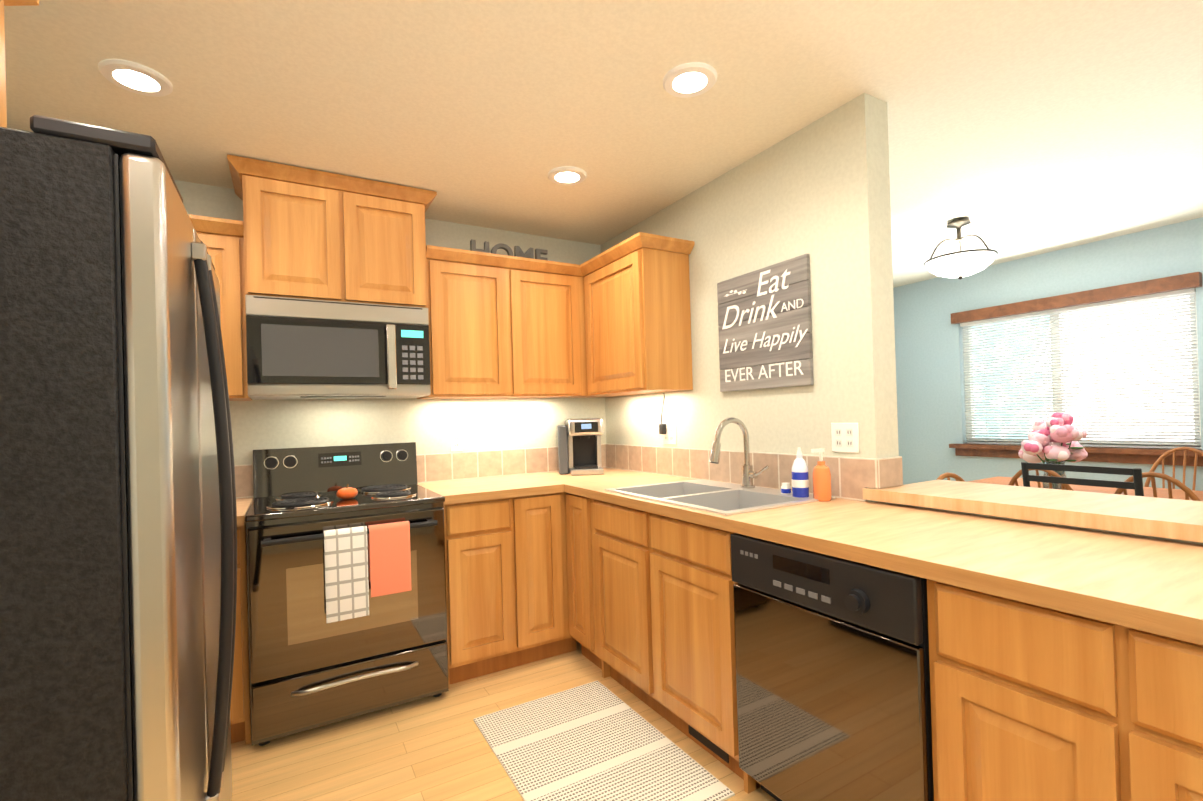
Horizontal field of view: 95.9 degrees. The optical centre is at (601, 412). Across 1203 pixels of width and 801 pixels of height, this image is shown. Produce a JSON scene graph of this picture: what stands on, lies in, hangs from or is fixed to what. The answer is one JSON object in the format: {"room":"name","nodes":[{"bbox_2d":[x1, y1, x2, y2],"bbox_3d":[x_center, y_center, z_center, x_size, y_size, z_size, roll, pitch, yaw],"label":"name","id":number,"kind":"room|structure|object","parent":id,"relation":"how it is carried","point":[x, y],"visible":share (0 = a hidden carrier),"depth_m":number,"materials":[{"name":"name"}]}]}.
{"room":"kitchen","nodes":[
{"label":"kitchen","id":0,"kind":"room"},
{"bbox_2d":[174,180,605,498],"bbox_3d":[-1.260,0.103,3.016,3.190,2.430,0.120,-1,0,-30],"label":"wall","id":1,"kind":"structure","parent":0,"point":[427,426],"depth_m":3.09,"materials":[{"name":"paint"}]},
{"bbox_2d":[188,214,251,400],"bbox_3d":[-1.873,-0.446,2.420,0.499,0.776,0.316,-1,0,-30],"label":"upper cabinet","id":2,"kind":"object","parent":1,"relation":"attached to","point":[221,237],"depth_m":2.38,"materials":[{"name":"brown wood"}]},
{"bbox_2d":[235,464,252,498],"bbox_3d":[-2.079,0.342,2.460,0.840,0.161,0.011,-1,0,-30],"label":"backsplash","id":3,"kind":"structure","parent":1,"relation":"attached to","point":[243,473],"depth_m":2.65,"materials":[{"name":"tile"}]},
{"bbox_2d":[236,156,363,302],"bbox_3d":[-1.455,-0.810,2.635,0.454,0.586,0.377,-1,0,-30],"label":"upper cabinet","id":4,"kind":"object","parent":1,"relation":"attached to","point":[300,227],"depth_m":2.47,"materials":[{"name":"brown wood"}]},
{"bbox_2d":[245,294,430,399],"bbox_3d":[-1.284,-0.297,2.683,0.771,0.441,0.443,-1,0,-30],"label":"microwave","id":5,"kind":"object","parent":4,"relation":"attached to","point":[298,348],"visible":1,"depth_m":2.51,"materials":[{"name":"silver metal"}]},
{"bbox_2d":[360,178,431,309],"bbox_3d":[-1.175,-0.817,2.796,0.453,0.586,0.377,-1,0,-30],"label":"upper cabinet","id":6,"kind":"object","parent":1,"relation":"attached to","point":[396,258],"depth_m":2.67,"materials":[{"name":"brown wood"}]},
{"bbox_2d":[450,432,462,451],"bbox_3d":[-0.849,0.167,3.177,0.072,0.115,0.008,-1,0,-30],"label":"electrical outlet","id":7,"kind":"object","parent":1,"relation":"attached to","point":[456,441],"visible":1,"depth_m":3.17,"materials":[{"name":"white plastic"}]},
{"bbox_2d":[417,246,527,398],"bbox_3d":[-0.754,-0.475,3.067,0.517,0.776,0.316,-1,0,-30],"label":"upper cabinet","id":8,"kind":"object","parent":1,"relation":"attached to","point":[476,316],"depth_m":2.93,"materials":[{"name":"brown wood"}]},
{"bbox_2d":[470,239,547,260],"bbox_3d":[-0.536,-0.926,3.194,0.471,0.124,0.028,-1,0,-30],"label":"sign","id":9,"kind":"object","parent":8,"relation":"attached to","point":[519,252],"visible":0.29,"depth_m":3.19,"materials":[{"name":"silver metal"}]},
{"bbox_2d":[416,444,606,482],"bbox_3d":[-0.513,0.302,3.366,1.241,0.161,0.011,-1,0,-30],"label":"backsplash","id":10,"kind":"structure","parent":1,"relation":"attached to","point":[437,467],"depth_m":3.25,"materials":[{"name":"tile"}]},
{"bbox_2d":[524,258,583,397],"bbox_3d":[-0.428,-0.483,3.255,0.515,0.776,0.316,-1,0,-30],"label":"upper cabinet","id":11,"kind":"object","parent":1,"relation":"attached to","point":[553,300],"depth_m":3.16,"materials":[{"name":"brown wood"}]},
{"bbox_2d":[231,641,776,800],"bbox_3d":[1.354,1.264,1.854,6.500,0.060,4.740,-1,0,-30],"label":"floor","id":12,"kind":"structure","parent":0,"point":[430,748],"depth_m":2.08,"materials":[{"name":"brown wood"}]},
{"bbox_2d":[0,115,236,800],"bbox_3d":[-1.287,0.418,1.157,0.860,1.771,0.910,-1,0,-30],"label":"refrigerator","id":13,"kind":"object","parent":12,"relation":"on","point":[118,555],"visible":1,"depth_m":0.91,"materials":[{"name":"black metal"}]},
{"bbox_2d":[230,524,250,743],"bbox_3d":[-1.910,0.895,2.193,0.840,0.874,0.616,-1,0,-30],"label":"base cabinet","id":14,"kind":"object","parent":12,"relation":"on","point":[240,708],"depth_m":2.15,"materials":[{"name":"brown wood"}]},
{"bbox_2d":[236,497,252,525],"bbox_3d":[-1.919,0.437,2.188,0.840,0.040,0.634,-1,0,-30],"label":"countertop","id":15,"kind":"structure","parent":14,"relation":"on","point":[242,504],"depth_m":2.31,"materials":[{"name":"laminate"}]},
{"bbox_2d":[245,442,448,745],"bbox_3d":[-1.181,0.737,2.532,0.761,1.148,0.732,-1,0,-30],"label":"range","id":16,"kind":"object","parent":12,"relation":"on","point":[310,668],"visible":1,"depth_m":2.28,"materials":[{"name":"black metal"}]},
{"bbox_2d":[324,526,368,622],"bbox_3d":[-1.037,0.650,2.208,0.157,0.363,0.046,-1,0,-30],"label":"hanging towel","id":17,"kind":"object","parent":16,"relation":"hanging from","point":[346,573],"visible":1,"depth_m":2.19,"materials":[{"name":"white fabric"}]},
{"bbox_2d":[336,484,357,498],"bbox_3d":[-1.160,0.357,2.474,0.089,0.067,0.089,-1,0,-30],"label":"pumpkin","id":18,"kind":"object","parent":16,"relation":"on","point":[347,492],"visible":0.98,"depth_m":2.45,"materials":[{"name":"orange"}]},
{"bbox_2d":[368,521,411,597],"bbox_3d":[-0.894,0.612,2.292,0.160,0.293,0.046,-1,0,-30],"label":"hanging towel","id":19,"kind":"object","parent":16,"relation":"hanging from","point":[389,552],"visible":0.92,"depth_m":2.27,"materials":[{"name":"orange fabric"}]},
{"bbox_2d":[444,492,573,687],"bbox_3d":[-0.575,0.861,2.938,0.677,0.874,0.663,-1,0,-30],"label":"base cabinet","id":20,"kind":"object","parent":12,"relation":"on","point":[507,560],"depth_m":2.68,"materials":[{"name":"brown wood"}]},
{"bbox_2d":[418,475,563,504],"bbox_3d":[-0.625,0.404,2.937,0.611,0.040,0.634,-1,0,-30],"label":"countertop","id":21,"kind":"structure","parent":20,"relation":"on","point":[489,488],"depth_m":2.79,"materials":[{"name":"laminate"}]},
{"bbox_2d":[473,680,734,800],"bbox_3d":[-0.050,1.272,2.034,0.600,0.007,0.915,-1,0,-30],"label":"rug","id":22,"kind":"object","parent":12,"relation":"on","point":[597,740],"visible":1,"depth_m":2.02,"materials":[{"name":"beige fabric"}]},
{"bbox_2d":[570,493,717,759],"bbox_3d":[0.394,0.829,2.473,0.616,0.874,1.247,-1,0,-30],"label":"base cabinet","id":23,"kind":"object","parent":12,"relation":"on","point":[640,604],"depth_m":2.22,"materials":[{"name":"brown wood"}]},
{"bbox_2d":[540,467,647,478],"bbox_3d":[-0.077,0.390,3.256,0.480,0.040,0.632,-1,0,-30],"label":"countertop","id":24,"kind":"structure","parent":23,"relation":"on","point":[607,471],"depth_m":3.25,"materials":[{"name":"laminate"}]},
{"bbox_2d":[523,473,1202,644],"bbox_3d":[0.737,0.357,1.841,0.635,0.040,3.897,-1,0,-30],"label":"countertop","id":25,"kind":"structure","parent":23,"relation":"on","point":[1150,585],"depth_m":1.29,"materials":[{"name":"laminate"}]},
{"bbox_2d":[556,418,603,475],"bbox_3d":[-0.137,0.204,3.367,0.270,0.335,0.308,-2,0,-8],"label":"coffee maker","id":26,"kind":"object","parent":25,"relation":"on","point":[578,444],"visible":1,"depth_m":3.29,"materials":[{"name":"silver metal"}]},
{"bbox_2d":[605,479,834,514],"bbox_3d":[0.465,0.436,2.319,0.567,0.192,0.810,-1,0,-30],"label":"sink","id":27,"kind":"object","parent":25,"relation":"in","point":[721,498],"visible":0.33,"depth_m":2.33,"materials":[{"name":"silver metal"}]},
{"bbox_2d":[709,417,768,488],"bbox_3d":[0.591,0.177,2.353,0.246,0.317,0.141,-1,0,-30],"label":"faucet","id":28,"kind":"object","parent":25,"relation":"on","point":[749,474],"visible":1,"depth_m":2.40,"materials":[{"name":"silver metal"}]},
{"bbox_2d":[781,483,790,493],"bbox_3d":[0.759,0.313,2.232,0.041,0.050,0.040,-1,0,-30],"label":"jar","id":29,"kind":"object","parent":25,"relation":"on","point":[785,488],"visible":0.81,"depth_m":2.22,"materials":[{"name":"white plastic"}]},
{"bbox_2d":[791,447,808,497],"bbox_3d":[0.784,0.237,2.144,0.065,0.200,0.064,-1,0,-30],"label":"dish soap bottle","id":30,"kind":"object","parent":25,"relation":"on","point":[800,480],"visible":0.94,"depth_m":2.12,"materials":[{"name":"blue"}]},
{"bbox_2d":[811,448,831,500],"bbox_3d":[0.839,0.235,2.078,0.078,0.198,0.065,-1,0,-30],"label":"soap pump","id":31,"kind":"object","parent":25,"relation":"on","point":[821,481],"visible":0.98,"depth_m":2.06,"materials":[{"name":"orange plastic"}]},
{"bbox_2d":[710,527,760,793],"bbox_3d":[0.861,0.810,1.664,0.616,0.874,0.769,-1,0,-30],"label":"base cabinet","id":32,"kind":"object","parent":12,"relation":"on","point":[721,583],"depth_m":1.83,"materials":[{"name":"brown wood"}]},
{"bbox_2d":[731,533,933,800],"bbox_3d":[0.817,0.813,1.640,0.604,0.865,0.604,-1,0,-30],"label":"dishwasher","id":33,"kind":"object","parent":12,"relation":"on","point":[833,678],"visible":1,"depth_m":1.46,"materials":[{"name":"black plastic"}]},
{"bbox_2d":[936,472,965,481],"bbox_3d":[1.677,0.748,2.232,0.467,0.962,0.535,-1,0,-30],"label":"chair","id":34,"kind":"object","parent":12,"relation":"on","point":[947,475],"visible":0.1,"depth_m":2.47,"materials":[{"name":"brown wood"}]},
{"bbox_2d":[927,579,1065,800],"bbox_3d":[1.116,0.800,1.223,0.616,0.874,0.405,-1,0,-30],"label":"base cabinet","id":35,"kind":"object","parent":12,"relation":"on","point":[1030,702],"depth_m":1.13,"materials":[{"name":"brown wood"}]},
{"bbox_2d":[1008,469,1073,490],"bbox_3d":[2.347,0.731,2.764,0.516,0.962,0.406,-1,0,-30],"label":"chair","id":36,"kind":"object","parent":12,"relation":"on","point":[1015,477],"visible":0.15,"depth_m":2.64,"materials":[{"name":"brown wood"}]},
{"bbox_2d":[1021,462,1143,495],"bbox_3d":[2.148,0.713,2.342,0.353,1.001,0.420,-1,0,-27],"label":"chair","id":37,"kind":"object","parent":12,"relation":"on","point":[1136,485],"visible":0.06,"depth_m":2.24,"materials":[{"name":"black wood"}]},
{"bbox_2d":[967,476,1202,500],"bbox_3d":[2.862,0.822,2.944,0.920,0.749,1.640,-1,0,-30],"label":"dining table","id":38,"kind":"object","parent":12,"relation":"on","point":[1163,493],"visible":0.1,"depth_m":3.15,"materials":[{"name":"brown wood"}]},
{"bbox_2d":[1018,412,1087,489],"bbox_3d":[2.441,0.226,2.961,0.344,0.463,0.318,-1,0,-30],"label":"flower vase","id":39,"kind":"object","parent":38,"relation":"on","point":[1054,437],"visible":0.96,"depth_m":2.90,"materials":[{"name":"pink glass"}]},
{"bbox_2d":[1058,610,1202,800],"bbox_3d":[1.301,0.793,0.902,0.616,0.874,0.595,-1,0,-30],"label":"base cabinet","id":40,"kind":"object","parent":12,"relation":"on","point":[1132,699],"depth_m":0.96,"materials":[{"name":"brown wood"}]},
{"bbox_2d":[1114,472,1200,500],"bbox_3d":[2.553,0.723,2.409,0.516,0.962,0.406,-1,0,-30],"label":"chair","id":41,"kind":"object","parent":12,"relation":"on","point":[1189,492],"visible":0.23,"depth_m":2.25,"materials":[{"name":"brown wood"}]},
{"bbox_2d":[1144,447,1202,489],"bbox_3d":[3.510,0.701,3.321,0.516,0.962,0.425,-1,0,-30],"label":"chair","id":42,"kind":"object","parent":12,"relation":"on","point":[1160,459],"visible":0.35,"depth_m":3.46,"materials":[{"name":"brown wood"}]},
{"bbox_2d":[4,0,1202,287],"bbox_3d":[1.281,-1.224,1.871,6.500,0.060,4.740,-1,0,-30],"label":"ceiling","id":43,"kind":"structure","parent":0,"point":[1020,128],"depth_m":1.99,"materials":[{"name":"paint"}]},
{"bbox_2d":[98,59,172,96],"bbox_3d":[-1.540,-1.105,1.798,0.188,0.012,0.188,-1,0,-30],"label":"recessed light","id":44,"kind":"object","parent":43,"relation":"in","point":[129,74],"visible":0.94,"depth_m":1.78,"materials":[{"name":"white plastic"}]},
{"bbox_2d":[548,166,586,184],"bbox_3d":[-0.165,-1.141,2.616,0.188,0.012,0.188,-1,0,-30],"label":"recessed light","id":45,"kind":"object","parent":43,"relation":"in","point":[566,175],"visible":0.96,"depth_m":2.60,"materials":[{"name":"white plastic"}]},
{"bbox_2d":[663,62,716,97],"bbox_3d":[0.308,-1.159,1.896,0.188,0.012,0.188,-1,0,-30],"label":"recessed light","id":46,"kind":"object","parent":43,"relation":"in","point":[686,80],"visible":0.96,"depth_m":1.88,"materials":[{"name":"white plastic"}]},
{"bbox_2d":[924,218,997,278],"bbox_3d":[2.247,-1.025,3.406,0.392,0.374,0.392,-1,0,-30],"label":"pendant light","id":47,"kind":"object","parent":43,"relation":"hanging from","point":[960,264],"visible":1,"depth_m":3.32,"materials":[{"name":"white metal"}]},
{"bbox_2d":[601,93,1202,544],"bbox_3d":[1.065,0.029,2.040,0.140,2.430,3.900,-1,0,-30],"label":"wall","id":48,"kind":"structure","parent":0,"point":[818,190],"depth_m":2.24,"materials":[{"name":"paint"}]},
{"bbox_2d":[580,232,692,397],"bbox_3d":[0.180,-0.502,3.083,0.317,0.776,0.631,-1,0,-30],"label":"upper cabinet","id":49,"kind":"object","parent":48,"relation":"attached to","point":[614,321],"depth_m":2.85,"materials":[{"name":"brown wood"}]},
{"bbox_2d":[659,393,675,444],"bbox_3d":[0.368,0.033,3.064,0.040,0.291,0.118,-1,0,-30],"label":"outlet","id":50,"kind":"object","parent":48,"relation":"attached to","point":[668,431],"visible":0.98,"depth_m":3.07,"materials":[{"name":"white plastic"}]},
{"bbox_2d":[603,444,886,500],"bbox_3d":[0.522,0.268,2.834,0.012,0.161,1.968,-1,0,-30],"label":"backsplash","id":51,"kind":"structure","parent":48,"relation":"attached to","point":[852,478],"depth_m":2.58,"materials":[{"name":"tile"}]},
{"bbox_2d":[717,254,813,391],"bbox_3d":[0.720,-0.379,2.454,0.021,0.537,0.535,-1,0,-30],"label":"sign","id":52,"kind":"object","parent":48,"relation":"attached to","point":[764,316],"visible":1,"depth_m":2.41,"materials":[{"name":"grey wood"}]},
{"bbox_2d":[831,423,858,452],"bbox_3d":[0.943,0.096,2.104,0.008,0.115,0.118,-1,0,-30],"label":"outlet","id":53,"kind":"object","parent":48,"relation":"attached to","point":[845,437],"visible":1,"depth_m":2.10,"materials":[{"name":"white plastic"}]},
{"bbox_2d":[863,479,1202,542],"bbox_3d":[1.651,0.274,1.262,0.435,0.040,1.978,-1,0,-30],"label":"bar ledge","id":54,"kind":"object","parent":48,"relation":"on","point":[1179,519],"visible":0.95,"depth_m":1.59,"materials":[{"name":"laminate"}]},
{"bbox_2d":[893,217,1202,490],"bbox_3d":[4.027,-0.050,3.407,0.140,2.430,4.500,-1,0,-30],"label":"wall","id":55,"kind":"structure","parent":0,"point":[930,384],"depth_m":4.65,"materials":[{"name":"paint"}]},
{"bbox_2d":[949,272,1202,466],"bbox_3d":[3.530,-0.265,4.152,0.205,1.250,1.580,-1,0,-30],"label":"window","id":56,"kind":"structure","parent":55,"relation":"in","point":[1134,454],"depth_m":3.94,"materials":[{"name":"brown wood"}]},
{"bbox_2d":[960,288,1200,446],"bbox_3d":[3.540,-0.285,4.159,0.040,1.060,1.424,-1,0,-30],"label":"window blinds","id":57,"kind":"object","parent":56,"relation":"attached to","point":[1131,300],"visible":0.79,"depth_m":4.01,"materials":[{"name":"white plastic"}]},
{"bbox_3d":[-1.407,0.090,0.263,0.180,2.430,4.500,-1,0,-30],"label":"wall","id":58,"kind":"structure","parent":0,"visible":0},
{"bbox_2d":[0,0,38,127],"bbox_3d":[-1.132,-0.685,0.504,0.567,0.366,1.110,-1,0,-30],"label":"upper cabinet","id":59,"kind":"object","parent":58,"relation":"attached to","point":[3,111],"visible":0.86,"depth_m":1.04,"materials":[{"name":"brown wood"}]},
{"label":"outside","id":60,"kind":"structure","parent":0,"visible":0},
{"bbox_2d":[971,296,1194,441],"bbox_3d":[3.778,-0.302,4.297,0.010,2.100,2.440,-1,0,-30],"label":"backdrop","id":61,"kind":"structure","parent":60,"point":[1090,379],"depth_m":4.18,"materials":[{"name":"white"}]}
]}

